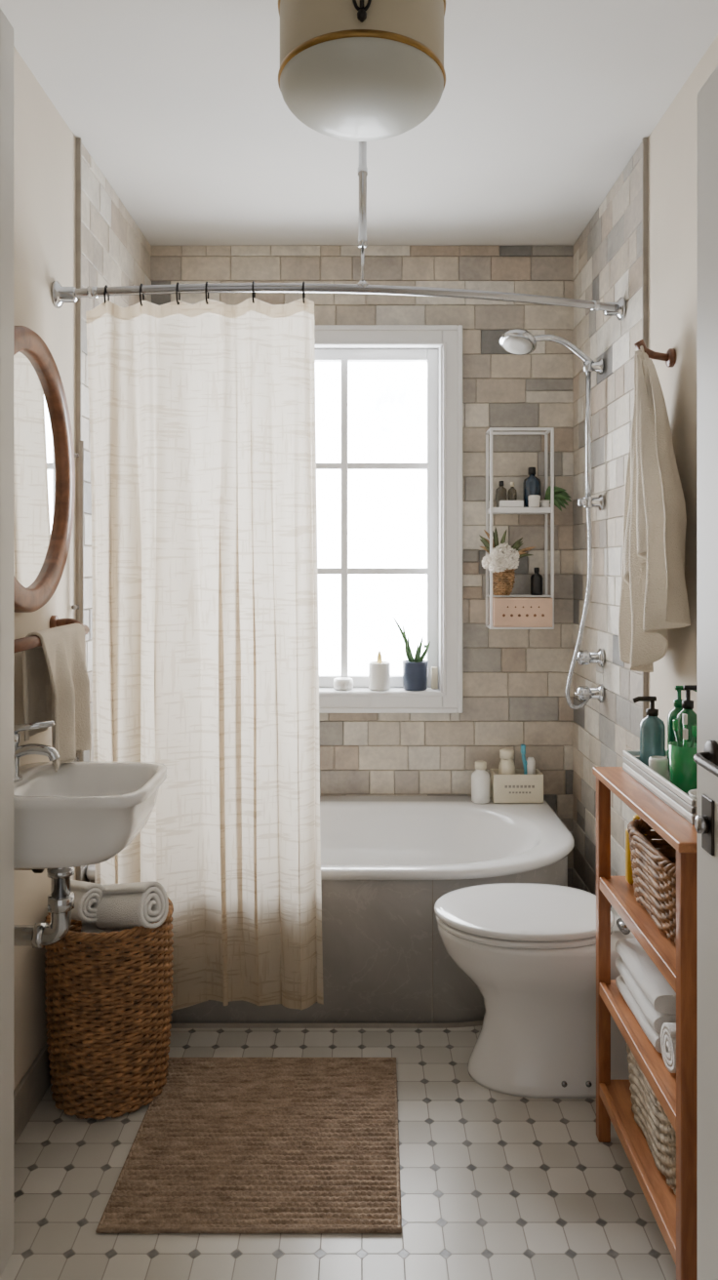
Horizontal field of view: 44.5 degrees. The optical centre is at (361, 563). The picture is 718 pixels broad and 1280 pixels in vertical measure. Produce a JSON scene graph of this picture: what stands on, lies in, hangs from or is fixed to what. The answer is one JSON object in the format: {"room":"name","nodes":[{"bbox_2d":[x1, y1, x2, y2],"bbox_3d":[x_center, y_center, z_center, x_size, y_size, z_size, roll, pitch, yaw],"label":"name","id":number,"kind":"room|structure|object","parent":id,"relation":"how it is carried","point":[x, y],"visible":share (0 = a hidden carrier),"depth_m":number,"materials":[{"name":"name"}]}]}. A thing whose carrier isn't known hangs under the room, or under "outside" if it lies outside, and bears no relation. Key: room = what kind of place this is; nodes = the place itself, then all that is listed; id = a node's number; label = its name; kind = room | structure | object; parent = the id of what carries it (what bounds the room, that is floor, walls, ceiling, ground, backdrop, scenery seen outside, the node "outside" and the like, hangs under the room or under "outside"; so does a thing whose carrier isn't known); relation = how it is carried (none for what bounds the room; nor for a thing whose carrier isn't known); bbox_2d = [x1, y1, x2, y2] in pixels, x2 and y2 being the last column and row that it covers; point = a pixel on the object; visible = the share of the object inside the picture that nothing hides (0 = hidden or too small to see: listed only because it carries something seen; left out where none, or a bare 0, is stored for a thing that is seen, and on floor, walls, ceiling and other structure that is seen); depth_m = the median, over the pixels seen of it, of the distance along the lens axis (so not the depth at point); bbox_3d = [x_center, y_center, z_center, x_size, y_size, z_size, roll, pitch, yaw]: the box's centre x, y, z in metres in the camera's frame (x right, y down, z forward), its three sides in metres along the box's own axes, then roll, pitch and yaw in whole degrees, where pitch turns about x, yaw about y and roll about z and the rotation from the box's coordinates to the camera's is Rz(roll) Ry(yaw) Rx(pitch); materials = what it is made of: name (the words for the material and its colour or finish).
{"room":"bathroom","nodes":[
{"label":"bathroom","id":0,"kind":"room"},
{"bbox_2d":[13,45,76,1090],"bbox_3d":[-0.850,0.065,1.370,0.100,2.511,4.140,0,0,0],"label":"wall","id":1,"kind":"structure","parent":0,"point":[44,144],"depth_m":2.17,"materials":[{"name":"beige paint"}]},
{"bbox_2d":[0,7,13,1276],"bbox_3d":[-0.734,0.145,1.655,0.132,2.350,0.070,0,0,0],"label":"trim","id":2,"kind":"structure","parent":1,"relation":"attached to","point":[6,28],"depth_m":1.65,"materials":[{"name":"white paint"}]},
{"bbox_2d":[13,868,44,873],"bbox_3d":[-0.756,0.657,1.970,0.087,0.079,0.044,0,0,0],"label":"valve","id":3,"kind":"object","parent":1,"relation":"attached to","point":[35,870],"visible":0.11,"depth_m":1.96,"materials":[{"name":"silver metal"}]},
{"bbox_2d":[13,867,74,948],"bbox_3d":[-0.713,0.737,1.910,0.175,0.232,0.090,0,0,0],"label":"trap","id":4,"kind":"object","parent":1,"relation":"attached to","point":[60,900],"visible":0.79,"depth_m":1.89,"materials":[{"name":"silver metal"}]},
{"bbox_2d":[13,325,75,612],"bbox_3d":[-0.781,-0.217,2.050,0.037,0.660,0.580,0,0,0],"label":"oval mirror","id":5,"kind":"object","parent":1,"relation":"attached to","point":[44,469],"visible":0.82,"depth_m":2.12,"materials":[{"name":"brown wood"}]},
{"bbox_2d":[13,1000,79,1145],"bbox_3d":[-0.794,1.265,0.924,0.012,0.110,3.049,0,0,0],"label":"baseboard","id":6,"kind":"structure","parent":1,"relation":"attached to","point":[28,1094],"depth_m":2.10,"materials":[{"name":"taupe painted wood"}]},
{"bbox_2d":[13,615,88,653],"bbox_3d":[-0.756,0.160,2.006,0.090,0.053,0.572,0,0,0],"label":"towel rail","id":7,"kind":"object","parent":1,"relation":"attached to","point":[30,642],"visible":0.59,"depth_m":1.93,"materials":[{"name":"brown wood"}]},
{"bbox_2d":[22,623,91,771],"bbox_3d":[-0.711,0.305,2.087,0.093,0.309,0.308,0,0,0],"label":"hand towel","id":8,"kind":"object","parent":7,"relation":"hanging from","point":[56,680],"visible":0.95,"depth_m":2.03,"materials":[{"name":"beige fabric"}]},
{"bbox_2d":[71,440,83,761],"bbox_3d":[-0.784,0.130,2.425,0.032,0.940,0.014,0,0,0],"label":"pipe","id":9,"kind":"object","parent":1,"relation":"attached to","point":[80,455],"visible":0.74,"depth_m":2.42,"materials":[{"name":"metal"}]},
{"bbox_2d":[76,137,81,1001],"bbox_3d":[-0.793,0.065,2.458,0.014,2.511,0.008,0,0,0],"label":"trim","id":10,"kind":"structure","parent":1,"relation":"attached to","point":[78,140],"depth_m":2.45,"materials":[{"name":"paint"}]},
{"bbox_2d":[82,384,92,672],"bbox_3d":[-0.797,0.065,2.875,0.005,2.511,0.826,0,0,0],"label":"backing","id":11,"kind":"object","parent":1,"relation":"attached to","point":[83,384],"visible":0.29,"depth_m":2.55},
{"bbox_2d":[13,761,167,868],"bbox_3d":[-0.620,0.543,1.910,0.352,0.154,0.330,0,0,0],"label":"sink","id":12,"kind":"object","parent":1,"relation":"attached to","point":[80,814],"depth_m":1.76,"materials":[{"name":"ceramic"}]},
{"bbox_2d":[13,720,60,782],"bbox_3d":[-0.717,0.402,1.895,0.130,0.128,0.048,0,0,0],"label":"faucet","id":13,"kind":"object","parent":12,"relation":"on","point":[51,752],"visible":0.66,"depth_m":1.89,"materials":[{"name":"silver metal"}]},
{"bbox_2d":[81,143,151,964],"bbox_3d":[-0.792,0.065,2.875,0.008,2.509,0.824,0,0,0],"label":"tiles","id":14,"kind":"structure","parent":1,"relation":"attached to","point":[115,252],"depth_m":2.59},
{"bbox_2d":[0,1025,676,1279],"bbox_3d":[0.000,1.360,1.370,1.800,0.080,4.140,0,0,0],"label":"floor","id":15,"kind":"structure","parent":0,"point":[495,1185],"depth_m":1.83,"materials":[{"name":"tile"}]},
{"bbox_2d":[44,897,173,1119],"bbox_3d":[-0.632,1.090,2.208,0.311,0.446,0.311,0,0,5],"label":"laundry basket","id":16,"kind":"object","parent":15,"relation":"on","point":[121,1074],"visible":0.85,"depth_m":2.08,"materials":[{"name":"brown wicker"}]},
{"bbox_2d":[70,879,168,957],"bbox_3d":[-0.628,0.884,2.190,0.299,0.216,0.199,0,0,0],"label":"rolled towels","id":17,"kind":"object","parent":16,"relation":"in","point":[110,907],"visible":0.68,"depth_m":2.14,"materials":[{"name":"white fabric"}]},
{"bbox_2d":[95,1057,401,1234],"bbox_3d":[-0.216,1.314,2.030,0.615,0.011,0.626,0,0,0],"label":"bath mat","id":18,"kind":"object","parent":15,"relation":"on","point":[226,1144],"visible":0.99,"depth_m":1.96,"materials":[{"name":"brown fabric"}]},
{"bbox_2d":[85,796,574,1028],"bbox_3d":[-0.052,1.093,2.877,1.464,0.455,0.798,0,0,0],"label":"bathtub","id":19,"kind":"object","parent":15,"relation":"on","point":[386,861],"visible":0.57,"depth_m":2.50,"materials":[{"name":"ceramic"}]},
{"bbox_2d":[471,760,489,803],"bbox_3d":[0.432,0.792,3.195,0.068,0.145,0.068,0,0,0],"label":"shampoo bottle","id":20,"kind":"object","parent":19,"relation":"on","point":[480,779],"visible":1,"depth_m":3.17,"materials":[{"name":"white plastic"}]},
{"bbox_2d":[489,768,543,802],"bbox_3d":[0.565,0.812,3.212,0.180,0.104,0.096,0,0,0],"label":"crate","id":21,"kind":"object","parent":19,"relation":"on","point":[519,787],"visible":1,"depth_m":3.17,"materials":[{"name":"plastic"}]},
{"bbox_2d":[498,748,515,774],"bbox_3d":[0.530,0.764,3.212,0.060,0.170,0.060,0,0,0],"label":"bottle","id":22,"kind":"object","parent":21,"relation":"in","point":[506,766],"visible":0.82,"depth_m":3.19,"materials":[{"name":"plastic"}]},
{"bbox_2d":[520,744,535,774],"bbox_3d":[0.608,0.754,3.212,0.052,0.188,0.032,0,0,0],"label":"brush","id":23,"kind":"object","parent":21,"relation":"in","point":[529,765],"visible":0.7,"depth_m":3.20,"materials":[{"name":"plastic"}]},
{"bbox_2d":[526,757,535,774],"bbox_3d":[0.618,0.778,3.212,0.032,0.140,0.032,0,0,0],"label":"bottle","id":24,"kind":"object","parent":21,"relation":"in","point":[531,762],"depth_m":3.20,"materials":[{"name":"white plastic"}]},
{"bbox_2d":[434,882,636,1098],"bbox_3d":[0.486,1.103,2.280,0.597,0.434,0.348,0,0,0],"label":"toilet","id":25,"kind":"object","parent":15,"relation":"on","point":[529,949],"visible":0.77,"depth_m":2.19,"materials":[{"name":"ceramic"}]},
{"bbox_2d":[592,766,697,1279],"bbox_3d":[0.660,0.895,1.758,0.253,0.850,0.557,0,0,0],"label":"wooden shelf unit","id":26,"kind":"object","parent":15,"relation":"on","point":[675,1216],"visible":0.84,"depth_m":1.66,"materials":[{"name":"brown wood"}]},
{"bbox_2d":[625,814,646,884],"bbox_3d":[0.623,0.642,1.975,0.055,0.151,0.030,0,0,0],"label":"bottle","id":27,"kind":"object","parent":26,"relation":"on","point":[628,869],"visible":0.35,"depth_m":1.97,"materials":[{"name":"plastic"}]},
{"bbox_2d":[615,938,676,1073],"bbox_3d":[0.657,0.898,1.791,0.183,0.121,0.359,0,0,0],"label":"towels","id":28,"kind":"object","parent":26,"relation":"on","point":[644,988],"visible":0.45,"depth_m":1.77,"materials":[{"name":"white fabric"}]},
{"bbox_2d":[625,1041,676,1195],"bbox_3d":[0.674,1.101,1.775,0.218,0.164,0.373,0,0,0],"label":"storage basket","id":29,"kind":"object","parent":26,"relation":"on","point":[650,1116],"visible":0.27,"depth_m":1.73,"materials":[{"name":"beige wicker"}]},
{"bbox_2d":[627,818,676,944],"bbox_3d":[0.674,0.636,1.765,0.218,0.154,0.353,0,0,0],"label":"basket","id":30,"kind":"object","parent":26,"relation":"on","point":[653,861],"visible":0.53,"depth_m":1.75,"materials":[{"name":"beige wicker"}]},
{"bbox_2d":[622,750,697,824],"bbox_3d":[0.688,0.447,1.792,0.185,0.044,0.425,0,0,0],"label":"tray","id":31,"kind":"object","parent":26,"relation":"on","point":[680,801],"visible":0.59,"depth_m":1.76,"materials":[{"name":"white ceramic"}]},
{"bbox_2d":[632,696,665,766],"bbox_3d":[0.637,0.379,1.950,0.071,0.169,0.054,0,0,0],"label":"soap pump bottle","id":32,"kind":"object","parent":31,"relation":"on","point":[652,727],"visible":0.84,"depth_m":1.93,"materials":[{"name":"teal glass"}]},
{"bbox_2d":[648,756,668,780],"bbox_3d":[0.635,0.439,1.880,0.040,0.049,0.040,0,0,0],"label":"clear jar","id":33,"kind":"object","parent":31,"relation":"on","point":[659,764],"visible":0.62,"depth_m":1.86,"materials":[{"name":"white glass"}]},
{"bbox_2d":[667,685,697,771],"bbox_3d":[0.718,0.367,1.960,0.069,0.192,0.050,0,0,0],"label":"pump bottle","id":34,"kind":"object","parent":31,"relation":"on","point":[677,702],"visible":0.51,"depth_m":1.95,"materials":[{"name":"green plastic"}]},
{"bbox_2d":[668,713,697,793],"bbox_3d":[0.662,0.387,1.800,0.064,0.153,0.064,0,0,0],"label":"toothbrush cup","id":35,"kind":"object","parent":31,"relation":"on","point":[683,770],"visible":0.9,"depth_m":1.78,"materials":[{"name":"green glass"}]},
{"bbox_2d":[676,684,697,743],"bbox_3d":[0.710,0.362,1.885,0.069,0.203,0.050,0,0,0],"label":"shampoo bottle","id":36,"kind":"object","parent":31,"relation":"on","point":[687,704],"visible":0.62,"depth_m":1.87,"materials":[{"name":"green plastic"}]},
{"bbox_2d":[688,789,697,799],"bbox_3d":[0.665,0.452,1.680,0.076,0.023,0.076,0,0,0],"label":"soap dish","id":37,"kind":"object","parent":31,"relation":"on","point":[693,793],"visible":0.22,"depth_m":1.70,"materials":[{"name":"white ceramic"}]},
{"bbox_2d":[697,65,717,1279],"bbox_3d":[0.496,0.320,0.800,0.040,1.980,0.900,0,0,0],"label":"door","id":38,"kind":"structure","parent":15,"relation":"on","point":[707,96],"depth_m":1.21,"materials":[{"name":"white paint"}]},
{"bbox_2d":[693,752,717,777],"bbox_3d":[0.451,0.261,1.132,0.031,0.014,0.126,0,0,11],"label":"lever","id":39,"kind":"object","parent":38,"relation":"attached to","point":[702,759],"visible":1,"depth_m":1.14,"materials":[{"name":"metal"}]},
{"bbox_2d":[701,794,714,855],"bbox_3d":[0.474,0.357,1.204,0.005,0.075,0.037,0,0,0],"label":"lock plate","id":40,"kind":"object","parent":38,"relation":"attached to","point":[707,804],"visible":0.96,"depth_m":1.20,"materials":[{"name":"black metal"}]},
{"bbox_2d":[694,815,710,833],"bbox_3d":[0.465,0.357,1.203,0.014,0.024,0.024,0,0,0],"label":"lock turn","id":41,"kind":"object","parent":40,"relation":"attached to","point":[701,822],"depth_m":1.19,"materials":[{"name":"silver metal"}]},
{"bbox_2d":[703,739,717,772],"bbox_3d":[0.472,0.260,1.185,0.008,0.044,0.044,0,0,0],"label":"rose","id":42,"kind":"object","parent":38,"relation":"attached to","point":[711,746],"visible":0.54,"depth_m":1.18,"materials":[{"name":"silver metal"}]},
{"bbox_2d":[0,0,717,245],"bbox_3d":[0.000,-1.231,1.370,1.800,0.080,4.140,0,0,0],"label":"ceiling","id":43,"kind":"structure","parent":0,"point":[180,105],"depth_m":2.34,"materials":[{"name":"paint"}]},
{"bbox_2d":[50,141,626,320],"bbox_3d":[0.006,-0.930,2.418,1.642,0.522,0.179,0,0,-13],"label":"shower curtain rod","id":44,"kind":"object","parent":43,"relation":"hanging from","point":[60,294],"visible":0.94,"depth_m":2.34,"materials":[{"name":"silver metal"}]},
{"bbox_2d":[85,280,323,1010],"bbox_3d":[-0.424,0.237,2.363,0.637,1.969,0.193,0,0,0],"label":"shower curtain","id":45,"kind":"object","parent":44,"relation":"hanging from","point":[203,429],"depth_m":2.36,"materials":[{"name":"fabric"}]},
{"bbox_2d":[277,0,446,141],"bbox_3d":[0.000,-1.024,1.702,0.328,0.335,0.352,0,0,0],"label":"ceiling lamp","id":46,"kind":"object","parent":43,"relation":"attached to","point":[352,70],"depth_m":1.61,"materials":[{"name":"white glass"}]},
{"bbox_2d":[205,245,574,868],"bbox_3d":[0.000,0.065,3.364,1.600,2.511,0.152,0,0,0],"label":"wall","id":47,"kind":"structure","parent":0,"point":[206,246],"depth_m":3.29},
{"bbox_2d":[150,245,573,887],"bbox_3d":[0.000,0.065,3.284,1.598,2.509,0.008,0,0,0],"label":"tiles","id":48,"kind":"structure","parent":47,"relation":"attached to","point":[495,376],"depth_m":3.28,"materials":[{"name":"beige tile"}]},
{"bbox_2d":[485,427,554,629],"bbox_3d":[0.577,-0.129,3.222,0.230,0.727,0.114,0,0,0],"label":"wall rack","id":49,"kind":"object","parent":48,"relation":"attached to","point":[492,510],"visible":0.85,"depth_m":3.17,"materials":[{"name":"white metal"}]},
{"bbox_2d":[495,480,507,507],"bbox_3d":[0.512,-0.255,3.225,0.040,0.100,0.040,0,0,0],"label":"bottle","id":50,"kind":"object","parent":49,"relation":"on","point":[500,493],"visible":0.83,"depth_m":3.21,"materials":[{"name":"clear glass"}]},
{"bbox_2d":[480,527,534,595],"bbox_3d":[0.524,-0.010,3.193,0.182,0.249,0.129,0,0,-31],"label":"dried flower arrangement","id":51,"kind":"object","parent":49,"relation":"on","point":[502,562],"visible":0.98,"depth_m":3.17,"materials":[{"name":"white plant"}]},
{"bbox_2d":[499,500,523,507],"bbox_3d":[0.542,-0.218,3.185,0.085,0.024,0.026,0,0,0],"label":"soap box","id":52,"kind":"object","parent":49,"relation":"on","point":[502,503],"visible":1,"depth_m":3.17,"materials":[{"name":"white paint"}]},
{"bbox_2d":[508,481,517,500],"bbox_3d":[0.552,-0.253,3.225,0.032,0.095,0.032,0,0,0],"label":"vial","id":53,"kind":"object","parent":49,"relation":"on","point":[512,494],"visible":0.74,"depth_m":3.21,"materials":[{"name":"beige glass"}]},
{"bbox_2d":[486,594,551,597],"bbox_3d":[0.577,0.117,3.223,0.222,0.006,0.107,0,0,0],"label":"shelf","id":54,"kind":"object","parent":49,"relation":"attached to","point":[491,595],"depth_m":3.17,"materials":[{"name":"white metal"}]},
{"bbox_2d":[486,507,551,514],"bbox_3d":[0.577,-0.195,3.223,0.222,0.020,0.107,0,0,0],"label":"shelf","id":55,"kind":"object","parent":49,"relation":"attached to","point":[492,510],"depth_m":3.17,"materials":[{"name":"white metal"}]},
{"bbox_2d":[492,597,552,627],"bbox_3d":[0.579,0.174,3.210,0.210,0.105,0.121,0,0,0],"label":"crate","id":56,"kind":"object","parent":49,"relation":"on","point":[507,612],"visible":0.85,"depth_m":3.15,"materials":[{"name":"pink plastic"}]},
{"bbox_2d":[522,467,541,507],"bbox_3d":[0.625,-0.280,3.225,0.064,0.150,0.064,0,0,0],"label":"bottle","id":57,"kind":"object","parent":49,"relation":"on","point":[532,485],"visible":0.88,"depth_m":3.20,"materials":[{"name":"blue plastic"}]},
{"bbox_2d":[528,494,540,507],"bbox_3d":[0.622,-0.226,3.170,0.042,0.042,0.042,0,0,0],"label":"jar","id":58,"kind":"object","parent":49,"relation":"on","point":[534,500],"visible":1,"depth_m":3.15,"materials":[{"name":"white ceramic"}]},
{"bbox_2d":[530,567,542,595],"bbox_3d":[0.640,0.063,3.215,0.044,0.100,0.044,0,0,0],"label":"bottle","id":59,"kind":"object","parent":49,"relation":"on","point":[536,579],"visible":1,"depth_m":3.20,"materials":[{"name":"glass"}]},
{"bbox_2d":[540,485,571,511],"bbox_3d":[0.701,-0.235,3.170,0.115,0.093,0.036,0,0,22],"label":"trailing plant","id":60,"kind":"object","parent":49,"relation":"on","point":[560,495],"visible":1,"depth_m":3.17,"materials":[{"name":"green plant"}]},
{"bbox_2d":[314,345,441,691],"bbox_3d":[-0.067,-0.174,3.331,0.742,1.319,0.138,0,0,0],"label":"reveal","id":61,"kind":"object","parent":47,"relation":"attached to","point":[440,347],"visible":0.33,"depth_m":3.31,"materials":[{"name":"white paint"}]},
{"bbox_2d":[314,349,438,687],"bbox_3d":[-0.067,-0.174,3.373,0.720,1.294,0.045,0,0,0],"label":"window","id":62,"kind":"structure","parent":61,"relation":"in","point":[430,356],"depth_m":3.35,"materials":[{"name":"white paint"}]},
{"bbox_2d":[316,359,429,677],"bbox_3d":[-0.067,-0.175,3.368,0.646,1.210,0.045,0,0,0],"label":"bars","id":63,"kind":"object","parent":62,"relation":"attached to","point":[344,465],"visible":0.73,"depth_m":3.35,"materials":[{"name":"white paint"}]},
{"bbox_2d":[319,376,426,535],"bbox_3d":[-0.067,-0.175,3.372,0.638,1.212,0.001,0,0,0],"label":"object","id":64,"kind":"structure","parent":62,"relation":"attached to","point":[387,395],"depth_m":3.37,"materials":[{"name":"white"}]},
{"bbox_2d":[319,686,441,696],"bbox_3d":[-0.067,0.482,3.327,0.726,0.019,0.146,0,0,0],"label":"sill","id":65,"kind":"structure","parent":47,"relation":"attached to","point":[321,690],"depth_m":3.26,"materials":[{"name":"white paint"}]},
{"bbox_2d":[333,677,353,690],"bbox_3d":[-0.070,0.451,3.305,0.076,0.042,0.076,0,0,0],"label":"candle","id":66,"kind":"object","parent":65,"relation":"on","point":[340,683],"visible":1,"depth_m":3.27,"materials":[{"name":"white wax"}]},
{"bbox_2d":[368,650,390,690],"bbox_3d":[0.066,0.400,3.305,0.080,0.144,0.080,0,0,0],"label":"candle","id":67,"kind":"object","parent":65,"relation":"on","point":[379,670],"visible":1,"depth_m":3.27,"materials":[{"name":"wax"}]},
{"bbox_2d":[392,615,430,690],"bbox_3d":[0.191,0.333,3.295,0.116,0.277,0.099,0,0,-37],"label":"aloe","id":68,"kind":"object","parent":65,"relation":"on","point":[415,670],"visible":1,"depth_m":3.27,"materials":[{"name":"blue ceramic"}]},
{"bbox_2d":[431,666,438,688],"bbox_3d":[0.274,0.431,3.322,0.024,0.082,0.025,0,0,0],"label":"candle","id":69,"kind":"object","parent":65,"relation":"on","point":[434,669],"visible":1,"depth_m":3.31,"materials":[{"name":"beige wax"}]},
{"bbox_2d":[314,330,457,708],"bbox_3d":[-0.067,-0.166,3.273,0.880,1.436,0.030,0,0,0],"label":"window frame","id":70,"kind":"structure","parent":47,"relation":"attached to","point":[450,700],"depth_m":3.26,"materials":[{"name":"white paint"}]},
{"bbox_2d":[314,341,446,695],"bbox_3d":[-0.067,-0.168,3.256,0.760,1.312,0.012,0,0,0],"label":"bead","id":71,"kind":"object","parent":70,"relation":"attached to","point":[444,343],"depth_m":3.25},
{"bbox_2d":[314,324,462,713],"bbox_3d":[-0.067,-0.166,3.255,0.880,1.436,0.014,0,0,0],"label":"bead","id":72,"kind":"object","parent":70,"relation":"attached to","point":[459,328],"depth_m":3.25},
{"bbox_2d":[401,659,428,690],"bbox_3d":[0.200,0.418,3.300,0.096,0.107,0.096,0,0,0],"label":"pot","id":73,"kind":"object","parent":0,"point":[415,671],"depth_m":3.26,"materials":[{"name":"blue ceramic"}]},
{"bbox_2d":[660,1022,676,1073],"bbox_3d":[0.645,0.910,1.651,0.140,0.084,0.080,0,0,0],"label":"rolled towel","id":74,"kind":"object","parent":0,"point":[668,1029],"depth_m":1.65,"materials":[{"name":"white fabric"}]},
{"bbox_2d":[647,34,717,839],"bbox_3d":[0.850,0.065,1.370,0.100,2.511,4.140,0,0,0],"label":"wall","id":75,"kind":"structure","parent":0,"point":[672,144],"depth_m":2.23,"materials":[{"name":"beige paint"}]},
{"bbox_2d":[572,142,641,895],"bbox_3d":[0.792,0.065,2.875,0.008,2.509,0.824,0,0,0],"label":"tiles","id":76,"kind":"structure","parent":75,"relation":"attached to","point":[607,259],"depth_m":2.85,"materials":[{"name":"beige tile"}]},
{"bbox_2d":[589,683,604,702],"bbox_3d":[0.761,0.423,2.870,0.050,0.060,0.060,0,0,0],"label":"valve rose","id":77,"kind":"object","parent":76,"relation":"attached to","point":[599,692],"visible":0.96,"depth_m":2.85,"materials":[{"name":"silver metal"}]},
{"bbox_2d":[575,685,590,700],"bbox_3d":[0.721,0.423,2.870,0.039,0.048,0.048,0,0,0],"label":"handle","id":78,"kind":"object","parent":77,"relation":"attached to","point":[580,689],"depth_m":2.85,"materials":[{"name":"silver metal"}]},
{"bbox_2d":[574,692,594,695],"bbox_3d":[0.721,0.423,2.850,0.060,0.010,0.010,0,0,0],"label":"pin","id":79,"kind":"object","parent":78,"relation":"attached to","point":[576,694],"depth_m":2.85,"materials":[{"name":"silver metal"}]},
{"bbox_2d":[589,648,604,667],"bbox_3d":[0.761,0.307,2.870,0.050,0.060,0.060,0,0,0],"label":"valve rose","id":80,"kind":"object","parent":76,"relation":"attached to","point":[599,657],"visible":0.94,"depth_m":2.85,"materials":[{"name":"silver metal"}]},
{"bbox_2d":[576,650,590,665],"bbox_3d":[0.721,0.307,2.870,0.039,0.048,0.048,0,0,0],"label":"handle","id":81,"kind":"object","parent":80,"relation":"attached to","point":[582,654],"depth_m":2.85,"materials":[{"name":"silver metal"}]},
{"bbox_2d":[576,656,594,660],"bbox_3d":[0.721,0.307,2.850,0.060,0.010,0.010,0,0,0],"label":"pin","id":82,"kind":"object","parent":81,"relation":"attached to","point":[579,658],"depth_m":2.85,"materials":[{"name":"silver metal"}]},
{"bbox_2d":[591,358,604,374],"bbox_3d":[0.763,-0.645,2.870,0.045,0.052,0.052,0,0,0],"label":"bracket","id":83,"kind":"object","parent":76,"relation":"attached to","point":[599,366],"visible":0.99,"depth_m":2.85,"materials":[{"name":"silver metal"}]},
{"bbox_2d":[591,494,604,510],"bbox_3d":[0.763,-0.201,2.870,0.045,0.052,0.052,0,0,0],"label":"bracket","id":84,"kind":"object","parent":76,"relation":"attached to","point":[599,501],"visible":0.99,"depth_m":2.85,"materials":[{"name":"silver metal"}]},
{"bbox_2d":[585,371,591,496],"bbox_3d":[0.740,-0.425,2.870,0.017,0.480,0.017,0,0,0],"label":"riser rail","id":85,"kind":"object","parent":84,"relation":"attached to","point":[587,374],"visible":1,"depth_m":2.86,"materials":[{"name":"silver metal"}]},
{"bbox_2d":[499,327,536,355],"bbox_3d":[0.510,-0.730,2.867,0.119,0.076,0.117,0,0,0],"label":"shower head","id":86,"kind":"object","parent":85,"relation":"attached to","point":[517,332],"visible":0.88,"depth_m":2.83},
{"bbox_2d":[502,336,532,354],"bbox_3d":[0.508,-0.713,2.864,0.094,0.041,0.092,0,0,0],"label":"plate","id":87,"kind":"object","parent":86,"relation":"attached to","point":[513,344],"visible":1,"depth_m":2.86,"materials":[{"name":"white plastic"}]},
{"bbox_2d":[565,507,592,709],"bbox_3d":[0.707,0.141,2.857,0.092,0.664,0.030,0,0,-10],"label":"hose","id":88,"kind":"object","parent":85,"relation":"hanging from","point":[589,538],"visible":0.99,"depth_m":2.85,"materials":[{"name":"silver metal"}]},
{"bbox_2d":[577,496,593,508],"bbox_3d":[0.731,-0.201,2.870,0.050,0.036,0.032,0,0,0],"label":"clamp","id":89,"kind":"object","parent":85,"relation":"attached to","point":[588,499],"depth_m":2.86,"materials":[{"name":"silver metal"}]},
{"bbox_2d":[583,360,593,372],"bbox_3d":[0.740,-0.645,2.870,0.032,0.036,0.032,0,0,0],"label":"clamp","id":90,"kind":"object","parent":85,"relation":"attached to","point":[587,364],"visible":1,"depth_m":2.86,"materials":[{"name":"silver metal"}]},
{"bbox_2d":[533,334,593,360],"bbox_3d":[0.650,-0.698,2.870,0.214,0.103,0.020,0,0,0],"label":"shower arm","id":91,"kind":"object","parent":90,"relation":"attached to","point":[540,338],"depth_m":2.86},
{"bbox_2d":[574,401,639,730],"bbox_3d":[0.797,0.065,2.875,0.005,2.511,0.826,0,0,0],"label":"backing","id":92,"kind":"object","parent":75,"relation":"attached to","point":[613,402],"visible":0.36,"depth_m":2.88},
{"bbox_2d":[641,137,647,719],"bbox_3d":[0.793,0.065,2.458,0.014,2.511,0.008,0,0,0],"label":"trim","id":93,"kind":"structure","parent":75,"relation":"attached to","point":[644,140],"depth_m":2.45,"materials":[{"name":"metal"}]},
{"bbox_2d":[634,339,676,367],"bbox_3d":[0.750,-0.542,2.260,0.099,0.072,0.048,0,0,0],"label":"peg","id":94,"kind":"object","parent":75,"relation":"attached to","point":[669,357],"visible":0.98,"depth_m":2.25,"materials":[{"name":"brown wood"}]},
{"bbox_2d":[618,345,690,672],"bbox_3d":[0.727,-0.143,2.210,0.105,0.846,0.396,0,0,0],"label":"bath towel","id":95,"kind":"object","parent":94,"relation":"hanging from","point":[654,596],"visible":1,"depth_m":2.15,"materials":[{"name":"beige fabric"}]},
{"label":"outside","id":96,"kind":"structure","parent":0,"visible":0},
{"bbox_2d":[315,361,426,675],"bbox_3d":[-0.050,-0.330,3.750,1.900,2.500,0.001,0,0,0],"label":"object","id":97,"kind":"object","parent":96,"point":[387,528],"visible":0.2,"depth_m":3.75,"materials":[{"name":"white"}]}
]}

